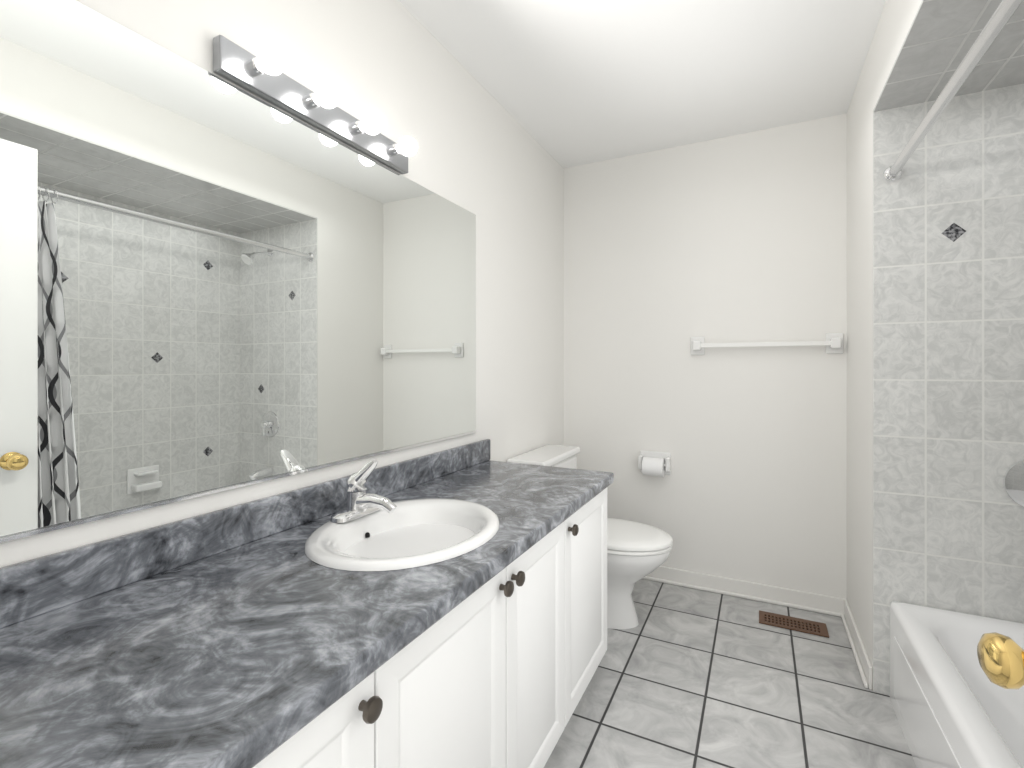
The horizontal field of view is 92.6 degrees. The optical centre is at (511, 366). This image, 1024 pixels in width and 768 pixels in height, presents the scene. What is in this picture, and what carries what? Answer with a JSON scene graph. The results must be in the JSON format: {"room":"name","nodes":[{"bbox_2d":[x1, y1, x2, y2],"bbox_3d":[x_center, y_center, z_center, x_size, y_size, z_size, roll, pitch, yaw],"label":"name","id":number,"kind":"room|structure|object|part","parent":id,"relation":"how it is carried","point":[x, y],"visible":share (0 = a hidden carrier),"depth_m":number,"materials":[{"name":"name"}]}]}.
{"room":"bathroom","nodes":[
{"label":"bathroom","id":0,"kind":"room"},
{"bbox_2d":[0,0,563,567],"bbox_3d":[-0.413,-0.010,1.721,0.130,2.440,3.200,0,0,27],"label":"wall","id":1,"kind":"structure","parent":0,"point":[482,154],"depth_m":1.85,"materials":[{"name":"white paint"}]},
{"bbox_2d":[0,0,475,542],"bbox_3d":[-0.579,-0.183,1.235,0.008,0.923,1.883,0,0,27],"label":"mirror","id":2,"kind":"object","parent":1,"relation":"attached to","point":[210,284],"visible":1,"depth_m":1.03,"materials":[{"name":"clear glass"}]},
{"bbox_2d":[0,439,489,626],"bbox_3d":[-0.561,0.365,1.258,0.021,0.093,2.032,0,0,27],"label":"backsplash","id":3,"kind":"structure","parent":1,"relation":"attached to","point":[30,588],"depth_m":0.99,"materials":[{"name":"grey stone"}]},
{"bbox_2d":[213,35,416,173],"bbox_3d":[-0.464,-0.689,1.341,0.118,0.078,0.645,0,0,27],"label":"sconce","id":4,"kind":"object","parent":1,"relation":"attached to","point":[262,76],"visible":1,"depth_m":1.24,"materials":[{"name":"silver metal"}]},
{"bbox_2d":[246,57,265,76],"bbox_3d":[-0.591,-0.696,1.133,0.024,0.034,0.034,0,0,27],"label":"socket","id":5,"kind":"object","parent":4,"relation":"attached to","point":[253,69],"depth_m":1.12,"materials":[{"name":"silver metal"}]},
{"bbox_3d":[-0.551,-0.696,1.113,0.066,0.058,0.058,0,0,27],"label":"vanity light bulb","id":6,"kind":"part","parent":4,"relation":"part of","materials":[{"name":"white glass"}]},
{"bbox_2d":[305,92,321,108],"bbox_3d":[-0.518,-0.696,1.277,0.024,0.034,0.034,0,0,27],"label":"socket","id":7,"kind":"object","parent":4,"relation":"attached to","point":[311,102],"depth_m":1.27,"materials":[{"name":"silver metal"}]},
{"bbox_3d":[-0.478,-0.696,1.257,0.066,0.058,0.058,0,0,27],"label":"vanity light bulb","id":8,"kind":"part","parent":4,"relation":"part of","materials":[{"name":"white glass"}]},
{"bbox_2d":[351,120,365,134],"bbox_3d":[-0.445,-0.696,1.422,0.024,0.034,0.034,0,0,27],"label":"socket","id":9,"kind":"object","parent":4,"relation":"attached to","point":[356,127],"depth_m":1.41,"materials":[{"name":"silver metal"}]},
{"bbox_3d":[-0.405,-0.696,1.401,0.066,0.058,0.058,0,0,27],"label":"vanity light bulb","id":10,"kind":"part","parent":4,"relation":"part of","materials":[{"name":"white glass"}]},
{"bbox_2d":[389,143,401,155],"bbox_3d":[-0.372,-0.696,1.566,0.024,0.034,0.034,0,0,27],"label":"socket","id":11,"kind":"object","parent":4,"relation":"attached to","point":[394,150],"depth_m":1.56,"materials":[{"name":"silver metal"}]},
{"bbox_3d":[-0.332,-0.696,1.546,0.066,0.058,0.058,0,0,27],"label":"vanity light bulb","id":12,"kind":"part","parent":4,"relation":"part of","materials":[{"name":"white glass"}]},
{"bbox_2d":[399,0,885,167],"bbox_3d":[0.631,-1.280,1.194,2.470,0.100,3.200,0,0,27],"label":"ceiling","id":13,"kind":"structure","parent":0,"point":[567,83],"depth_m":1.98,"materials":[{"name":"white paint"}]},
{"bbox_2d":[564,113,846,598],"bbox_3d":[0.995,-0.010,2.746,1.460,2.440,0.100,0,0,27],"label":"wall","id":14,"kind":"structure","parent":0,"point":[669,253],"depth_m":2.62,"materials":[{"name":"white paint"}]},
{"bbox_2d":[638,450,670,476],"bbox_3d":[0.792,0.543,2.733,0.174,0.127,0.105,0,0,27],"label":"toilet paper holder","id":15,"kind":"object","parent":14,"relation":"attached to","point":[652,463],"visible":1,"depth_m":2.71,"materials":[{"name":"white ceramic"}]},
{"bbox_3d":[0.733,0.540,2.781,0.024,0.080,0.055,0,0,27],"label":"post","id":16,"kind":"part","parent":15,"relation":"part of","materials":[{"name":"white ceramic"}]},
{"bbox_3d":[0.866,0.540,2.713,0.024,0.080,0.055,0,0,27],"label":"post","id":17,"kind":"part","parent":15,"relation":"part of","materials":[{"name":"white ceramic"}]},
{"bbox_2d":[642,576,844,616],"bbox_3d":[0.964,1.201,2.685,1.460,0.018,0.014,0,0,27],"label":"shoe","id":18,"kind":"object","parent":14,"relation":"attached to","point":[748,597],"visible":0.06,"depth_m":2.55,"materials":[{"name":"white paint"}]},
{"bbox_2d":[647,566,846,613],"bbox_3d":[0.970,1.167,2.696,1.460,0.085,0.012,0,0,27],"label":"baseboard","id":19,"kind":"structure","parent":14,"relation":"attached to","point":[809,599],"depth_m":2.55,"materials":[{"name":"white paint"}]},
{"bbox_2d":[691,333,842,354],"bbox_3d":[1.283,-0.115,2.507,0.702,0.100,0.065,0,0,27],"label":"towel rail","id":20,"kind":"object","parent":14,"relation":"attached to","point":[833,343],"visible":1,"depth_m":2.45,"materials":[{"name":"white ceramic"}]},
{"bbox_3d":[1.000,-0.115,2.645,0.042,0.052,0.056,0,0,27],"label":"post","id":21,"kind":"part","parent":20,"relation":"part of","materials":[{"name":"white ceramic"}]},
{"bbox_3d":[1.014,-0.115,2.673,0.072,0.100,0.011,0,0,27],"label":"plate","id":22,"kind":"part","parent":20,"relation":"part of","materials":[{"name":"white ceramic"}]},
{"bbox_3d":[1.577,-0.115,2.389,0.072,0.100,0.011,0,0,27],"label":"plate","id":23,"kind":"part","parent":20,"relation":"part of","materials":[{"name":"white ceramic"}]},
{"bbox_3d":[1.562,-0.115,2.361,0.042,0.052,0.056,0,0,27],"label":"post","id":24,"kind":"part","parent":20,"relation":"part of","materials":[{"name":"white ceramic"}]},
{"bbox_2d":[544,579,916,767],"bbox_3d":[0.631,1.260,1.194,2.470,0.100,3.200,0,0,27],"label":"floor","id":25,"kind":"structure","parent":0,"point":[684,677],"depth_m":1.78,"materials":[{"name":"tile"}]},
{"bbox_2d":[244,479,613,767],"bbox_3d":[-0.314,0.830,1.122,0.584,0.760,2.013,0,0,27],"label":"bathroom vanity","id":26,"kind":"object","parent":25,"relation":"on","point":[495,680],"depth_m":1.08,"materials":[{"name":"white"}]},
{"bbox_3d":[-0.313,0.777,0.562,0.018,0.635,0.426,0,0,27],"label":"door","id":27,"kind":"part","parent":26,"relation":"part of","materials":[{"name":"white wood"}]},
{"bbox_2d":[0,459,613,767],"bbox_3d":[-0.313,0.430,1.132,0.576,0.040,2.032,0,0,27],"label":"countertop","id":28,"kind":"structure","parent":26,"relation":"on","point":[210,662],"depth_m":0.72,"materials":[{"name":"grey stone"}]},
{"bbox_2d":[324,459,403,522],"bbox_3d":[-0.368,0.318,1.284,0.161,0.151,0.160,0,0,27],"label":"faucet","id":29,"kind":"object","parent":28,"relation":"on","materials":[{"name":"silver metal"}]},
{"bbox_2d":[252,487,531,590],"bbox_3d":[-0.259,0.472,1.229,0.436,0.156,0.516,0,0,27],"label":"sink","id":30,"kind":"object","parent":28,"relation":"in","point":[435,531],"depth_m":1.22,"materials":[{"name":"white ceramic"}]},
{"bbox_3d":[-0.209,0.500,0.716,0.030,0.035,0.035,0,0,27],"label":"knob","id":31,"kind":"part","parent":26,"relation":"part of","materials":[{"name":"brown metal"}]},
{"bbox_3d":[-0.118,0.777,0.948,0.018,0.635,0.431,0,0,27],"label":"door","id":32,"kind":"part","parent":26,"relation":"part of","materials":[{"name":"white wood"}]},
{"bbox_3d":[-0.013,0.500,1.104,0.030,0.035,0.035,0,0,27],"label":"knob","id":33,"kind":"part","parent":26,"relation":"part of","materials":[{"name":"brown metal"}]},
{"bbox_3d":[0.015,0.500,1.158,0.030,0.035,0.035,0,0,27],"label":"knob","id":34,"kind":"part","parent":26,"relation":"part of","materials":[{"name":"brown metal"}]},
{"bbox_3d":[0.066,0.777,1.314,0.018,0.635,0.381,0,0,27],"label":"door","id":35,"kind":"part","parent":26,"relation":"part of","materials":[{"name":"white wood"}]},
{"bbox_3d":[0.188,0.500,1.501,0.030,0.035,0.035,0,0,27],"label":"knob","id":36,"kind":"part","parent":26,"relation":"part of","materials":[{"name":"brown metal"}]},
{"bbox_3d":[0.258,0.777,1.693,0.018,0.635,0.462,0,0,27],"label":"door","id":37,"kind":"part","parent":26,"relation":"part of","materials":[{"name":"white wood"}]},
{"bbox_2d":[507,444,672,628],"bbox_3d":[0.409,0.824,2.390,0.724,0.772,0.516,0,0,27],"label":"toilet","id":38,"kind":"object","parent":25,"relation":"on","point":[637,551],"visible":0.4,"depth_m":2.26,"materials":[{"name":"white ceramic"}]},
{"bbox_3d":[0.175,0.457,2.509,0.200,0.037,0.516,0,0,27],"label":"tank lid","id":39,"kind":"part","parent":38,"relation":"part of","materials":[{"name":"white ceramic"}]},
{"bbox_3d":[0.476,1.021,2.356,0.555,0.377,0.364,0,0,27],"label":"bowl","id":40,"kind":"part","parent":38,"relation":"part of","materials":[{"name":"white ceramic"}]},
{"bbox_3d":[0.481,0.794,2.354,0.562,0.034,0.390,0,0,27],"label":"lid","id":41,"kind":"part","parent":38,"relation":"part of","materials":[{"name":"white plastic"}]},
{"bbox_2d":[759,610,828,637],"bbox_3d":[1.319,1.207,2.300,0.280,0.006,0.125,0,0,27],"label":"floor vent","id":42,"kind":"object","parent":25,"relation":"in","point":[795,624],"visible":1,"depth_m":2.29,"materials":[{"name":"brown metal"}]},
{"bbox_2d":[890,601,1023,767],"bbox_3d":[1.368,1.030,0.967,0.728,0.360,1.498,0,0,27],"label":"bathtub","id":43,"kind":"object","parent":25,"relation":"on","point":[953,706],"visible":0.96,"depth_m":1.49,"materials":[{"name":"white ceramic"}]},
{"bbox_2d":[847,39,872,689],"bbox_3d":[1.902,-0.010,1.946,0.880,2.440,0.710,0,0,27],"label":"wall","id":44,"kind":"structure","parent":0,"point":[860,356],"depth_m":2.05,"materials":[{"name":"white paint"}]},
{"bbox_2d":[844,600,872,689],"bbox_3d":[1.479,1.167,2.098,0.012,0.085,0.598,0,0,27],"label":"baseboard return","id":45,"kind":"object","parent":44,"relation":"attached to","point":[861,652],"visible":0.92,"depth_m":2.01,"materials":[{"name":"white paint"}]},
{"bbox_2d":[841,614,868,687],"bbox_3d":[1.467,1.201,2.103,0.014,0.018,0.598,0,0,27],"label":"shoe","id":46,"kind":"object","parent":45,"relation":"attached to","point":[860,668],"visible":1,"depth_m":2.04,"materials":[{"name":"white paint"}]},
{"bbox_2d":[873,83,1023,695],"bbox_3d":[1.696,0.127,1.649,0.780,2.167,0.008,0,0,27],"label":"tile","id":47,"kind":"structure","parent":44,"relation":"attached to","point":[948,403],"depth_m":1.72,"materials":[{"name":"grey tile"}]},
{"bbox_2d":[883,0,1022,181],"bbox_3d":[1.058,-0.706,1.123,0.061,0.069,1.503,0,0,27],"label":"curtain rod","id":48,"kind":"object","parent":47,"relation":"attached to","point":[1001,16],"visible":1,"depth_m":1.19,"materials":[{"name":"silver metal"}]},
{"bbox_2d":[942,223,965,241],"bbox_3d":[1.551,-0.473,1.716,0.068,0.068,0.001,0,0,27],"label":"accent tile","id":49,"kind":"object","parent":47,"relation":"attached to","point":[953,232],"depth_m":1.72,"materials":[{"name":"grey tile"}]},
{"bbox_2d":[1003,460,1023,506],"bbox_3d":[1.731,0.390,1.593,0.176,0.176,0.060,0,0,27],"label":"shower valve","id":50,"kind":"object","parent":47,"relation":"attached to","point":[1013,481],"visible":1,"depth_m":1.64,"materials":[{"name":"silver metal"}]},
{"bbox_2d":[873,0,921,109],"bbox_3d":[1.355,-1.093,0.974,0.780,0.273,1.520,0,0,27],"label":"wall","id":51,"kind":"structure","parent":0,"point":[896,19],"depth_m":1.59,"materials":[{"name":"white paint"}]},
{"bbox_2d":[873,0,1023,111],"bbox_3d":[1.351,-0.953,0.976,0.772,0.008,1.504,0,0,27],"label":"soffit ceiling","id":52,"kind":"structure","parent":51,"relation":"attached to","point":[940,38],"depth_m":1.49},
{"bbox_3d":[0.811,-0.010,-0.146,0.740,2.440,0.770,0,0,27],"label":"wall","id":53,"kind":"structure","parent":0,"visible":0},
{"bbox_3d":[0.493,0.184,0.250,0.035,2.028,0.810,0,0,27],"label":"door","id":54,"kind":"structure","parent":53,"relation":"in","visible":0},
{"bbox_2d":[977,632,1023,688],"bbox_3d":[0.594,0.346,0.568,0.073,0.066,0.066,0,0,27],"label":"door knob","id":55,"kind":"object","parent":54,"relation":"attached to","point":[1001,659],"visible":1,"depth_m":0.56,"materials":[{"name":"gold metal"}]}
]}

